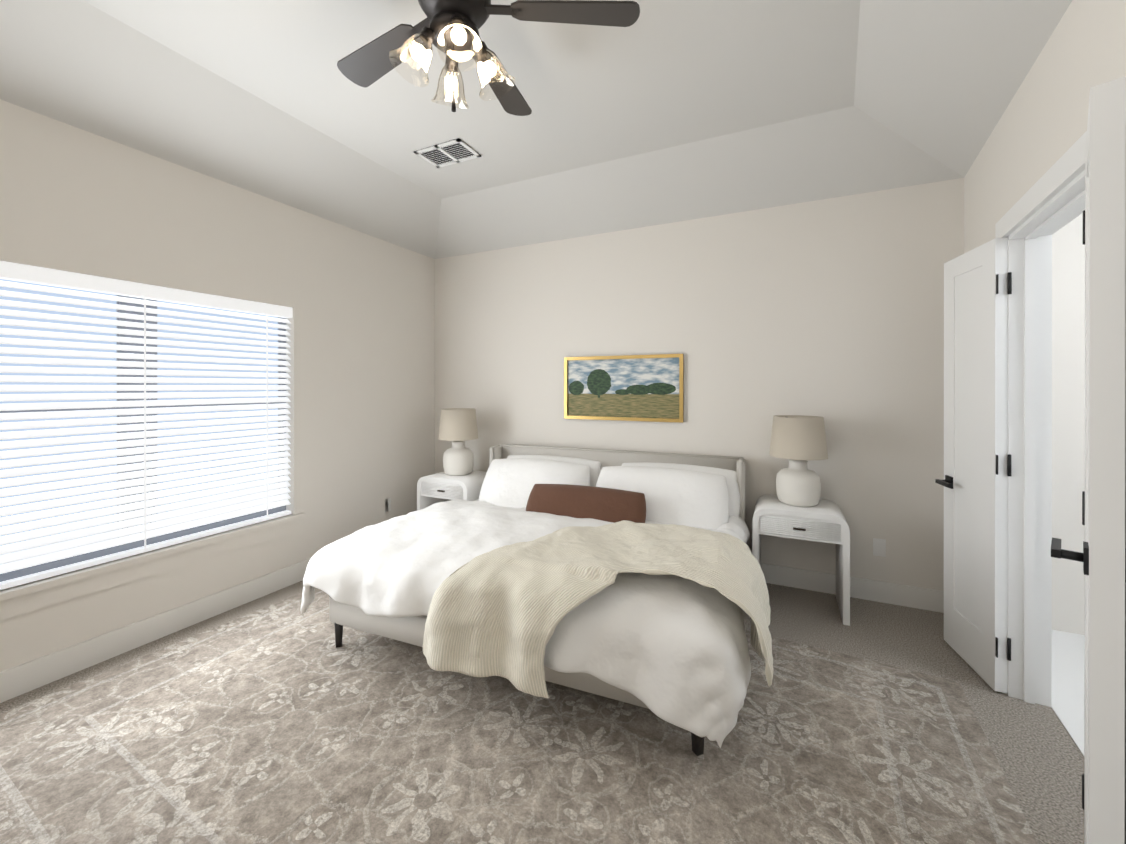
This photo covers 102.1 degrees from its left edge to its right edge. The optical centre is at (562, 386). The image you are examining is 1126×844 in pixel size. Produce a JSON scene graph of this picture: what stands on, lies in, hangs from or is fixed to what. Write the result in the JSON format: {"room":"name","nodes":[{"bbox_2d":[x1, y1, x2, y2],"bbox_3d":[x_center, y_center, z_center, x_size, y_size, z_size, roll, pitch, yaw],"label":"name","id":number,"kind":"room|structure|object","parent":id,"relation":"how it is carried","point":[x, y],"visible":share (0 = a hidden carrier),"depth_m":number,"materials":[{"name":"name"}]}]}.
{"room":"bedroom","nodes":[
{"label":"bedroom","id":0,"kind":"room"},
{"bbox_2d":[0,99,435,671],"bbox_3d":[-2.433,-0.138,2.499,0.140,3.140,4.890,0,0,26],"label":"wall","id":1,"kind":"structure","parent":0,"point":[362,326],"depth_m":3.12,"materials":[{"name":"white paint"}]},
{"bbox_2d":[0,279,285,581],"bbox_3d":[-2.431,0.177,2.598,0.040,1.510,1.710,0,0,26],"label":"window","id":2,"kind":"structure","parent":1,"relation":"in","point":[66,561],"depth_m":2.54,"materials":[{"name":"grey"}]},
{"bbox_2d":[0,261,291,589],"bbox_3d":[-2.370,0.176,2.569,0.065,1.505,1.700,0,0,26],"label":"window blinds","id":3,"kind":"object","parent":2,"relation":"attached to","point":[36,275],"visible":1,"depth_m":2.51,"materials":[{"name":"white plastic"}]},
{"bbox_2d":[0,512,305,619],"bbox_3d":[-2.320,0.995,2.546,0.065,0.125,1.830,0,0,26],"label":"trim","id":4,"kind":"structure","parent":1,"relation":"attached to","point":[25,598],"depth_m":2.48,"materials":[{"name":"white paint"}]},
{"bbox_2d":[0,558,310,702],"bbox_3d":[-2.333,1.364,2.531,0.016,0.135,4.750,0,0,26],"label":"baseboard","id":5,"kind":"structure","parent":1,"relation":"attached to","point":[21,679],"depth_m":2.49,"materials":[{"name":"white paint"}]},
{"bbox_2d":[385,498,390,511],"bbox_3d":[-1.588,1.070,4.120,0.008,0.114,0.070,0,0,26],"label":"electrical outlet plate","id":6,"kind":"object","parent":1,"relation":"attached to","point":[389,504],"depth_m":4.12,"materials":[{"name":"white plastic"}]},
{"bbox_2d":[0,0,1071,258],"bbox_3d":[-0.427,-1.452,1.617,4.240,0.290,4.750,0,0,26],"label":"ceiling","id":7,"kind":"structure","parent":0,"point":[658,112],"depth_m":2.46,"materials":[{"name":"white paint"}]},
{"bbox_2d":[414,138,480,167],"bbox_3d":[-0.787,-1.592,3.114,0.380,0.012,0.240,0,0,26],"label":"ceiling vent","id":8,"kind":"object","parent":7,"relation":"in","point":[454,151],"visible":0.98,"depth_m":3.11,"materials":[{"name":"white metal"}]},
{"bbox_2d":[337,0,639,115],"bbox_3d":[-0.400,-1.277,1.648,1.250,0.640,1.256,0,0,26],"label":"ceiling fan","id":9,"kind":"object","parent":7,"relation":"hanging from","point":[450,28],"visible":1,"depth_m":1.64,"materials":[{"name":"brown metal"}]},
{"bbox_2d":[0,580,1083,843],"bbox_3d":[-0.219,1.483,1.522,4.980,0.100,5.030,0,0,26],"label":"floor","id":10,"kind":"structure","parent":0,"point":[1038,754],"depth_m":2.31,"materials":[{"name":"beige carpet"}]},
{"bbox_2d":[417,470,486,509],"bbox_3d":[-0.948,1.104,4.057,0.540,0.650,0.432,0,0,26],"label":"nightstand","id":11,"kind":"object","parent":10,"relation":"on","point":[437,488],"visible":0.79,"depth_m":3.91,"materials":[{"name":"white wood"}]},
{"bbox_2d":[438,408,477,475],"bbox_3d":[-0.937,0.488,4.080,0.350,0.580,0.350,0,0,26],"label":"lamp","id":12,"kind":"object","parent":11,"relation":"on","point":[458,427],"visible":1,"depth_m":3.96,"materials":[{"name":"white ceramic"}]},
{"bbox_2d":[0,588,1037,843],"bbox_3d":[-0.314,1.428,2.008,3.710,0.008,2.485,0,0,29],"label":"rug","id":13,"kind":"object","parent":10,"relation":"on","point":[284,722],"visible":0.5,"depth_m":1.75,"materials":[{"name":"grey carpet"}]},
{"bbox_2d":[300,444,772,755],"bbox_3d":[0.005,0.976,2.845,2.396,0.909,2.138,0,0,26],"label":"bed","id":14,"kind":"object","parent":10,"relation":"on","point":[637,578],"visible":1,"depth_m":2.01,"materials":[{"name":"grey fabric"}]},
{"bbox_2d":[479,458,589,507],"bbox_3d":[-0.238,0.836,3.562,0.939,0.520,0.392,0,0,26],"label":"pillow","id":15,"kind":"object","parent":14,"relation":"on","point":[509,482],"depth_m":3.52,"materials":[{"name":"white fabric"}]},
{"bbox_2d":[507,455,600,486],"bbox_3d":[-0.121,0.810,3.739,0.929,0.489,0.282,0,0,26],"label":"pillow","id":16,"kind":"object","parent":14,"relation":"on","point":[589,470],"depth_m":3.61,"materials":[{"name":"white fabric"}]},
{"bbox_2d":[423,520,772,697],"bbox_3d":[0.211,0.969,2.144,1.421,0.473,1.051,0,0,26],"label":"throw","id":17,"kind":"object","parent":14,"relation":"on","point":[644,610],"depth_m":1.86,"materials":[{"name":"beige fabric"}]},
{"bbox_2d":[596,466,728,529],"bbox_3d":[0.657,0.836,3.189,0.980,0.520,0.376,0,0,26],"label":"pillow","id":18,"kind":"object","parent":14,"relation":"on","point":[697,499],"depth_m":3.07,"materials":[{"name":"white fabric"}]},
{"bbox_2d":[622,462,739,517],"bbox_3d":[0.820,0.811,3.347,0.930,0.489,0.272,0,0,26],"label":"pillow","id":19,"kind":"object","parent":14,"relation":"on","point":[729,480],"depth_m":3.21,"materials":[{"name":"white fabric"}]},
{"bbox_2d":[752,495,849,625],"bbox_3d":[1.562,1.105,3.025,0.540,0.650,0.432,0,0,26],"label":"nightstand","id":20,"kind":"object","parent":10,"relation":"on","point":[821,521],"visible":1,"depth_m":2.86,"materials":[{"name":"white wood"}]},
{"bbox_2d":[769,415,827,506],"bbox_3d":[1.573,0.489,3.048,0.350,0.580,0.350,0,0,26],"label":"lamp","id":21,"kind":"object","parent":20,"relation":"on","point":[797,441],"visible":1,"depth_m":2.93,"materials":[{"name":"ceramic"},{"name":"fabric"}]},
{"bbox_2d":[436,178,1084,634],"bbox_3d":[1.827,-0.139,3.253,7.180,3.140,0.140,0,0,26],"label":"wall","id":22,"kind":"structure","parent":0,"point":[830,311],"depth_m":3.28,"materials":[{"name":"white paint"}]},
{"bbox_2d":[564,354,683,422],"bbox_3d":[0.481,0.010,3.799,1.030,0.540,0.030,0,0,26],"label":"picture frame","id":23,"kind":"object","parent":22,"relation":"attached to","point":[649,388],"visible":0.94,"depth_m":3.78,"materials":[{"name":"multicoloured paper"}]},
{"bbox_2d":[761,563,943,612],"bbox_3d":[0.597,1.363,3.755,4.190,0.135,0.016,0,0,26],"label":"baseboard","id":24,"kind":"structure","parent":22,"relation":"attached to","point":[860,588],"depth_m":3.07,"materials":[{"name":"white paint"}]},
{"bbox_2d":[873,538,885,556],"bbox_3d":[2.111,1.071,3.037,0.070,0.114,0.008,0,0,26],"label":"electrical outlet plate","id":25,"kind":"object","parent":22,"relation":"attached to","point":[879,547],"depth_m":3.03,"materials":[{"name":"white plastic"}]},
{"bbox_2d":[964,0,1125,252],"bbox_3d":[1.346,-0.136,0.778,0.140,3.140,5.350,0,0,31],"label":"wall","id":26,"kind":"structure","parent":0,"point":[1039,130],"depth_m":1.73,"materials":[{"name":"white paint"}]},
{"bbox_2d":[935,237,1011,692],"bbox_3d":[2.084,0.364,2.337,0.195,2.113,0.467,0,0,26],"label":"bathroom door","id":27,"kind":"structure","parent":26,"relation":"in","point":[977,291],"depth_m":2.26,"materials":[{"name":"white paint"}]},
{"bbox_2d":[995,131,1125,843],"bbox_3d":[1.625,0.322,1.264,0.163,2.223,2.116,0,0,31],"label":"door frame","id":28,"kind":"structure","parent":26,"relation":"attached to","point":[1040,212],"depth_m":2.06,"materials":[{"name":"white paint"}]},
{"bbox_2d":[1051,76,1125,843],"bbox_3d":[1.390,0.365,1.199,0.260,2.113,0.452,0,0,26],"label":"bathroom door","id":29,"kind":"structure","parent":26,"relation":"in","point":[1102,557],"depth_m":1.04,"materials":[{"name":"white paint"}]},
{"bbox_2d":[1051,630,1084,755],"bbox_3d":[2.898,0.039,0.895,2.400,2.790,3.650,0,0,31],"label":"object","id":30,"kind":"structure","parent":0,"point":[1068,681],"depth_m":2.20,"materials":[{"name":"white paint"}]}
]}

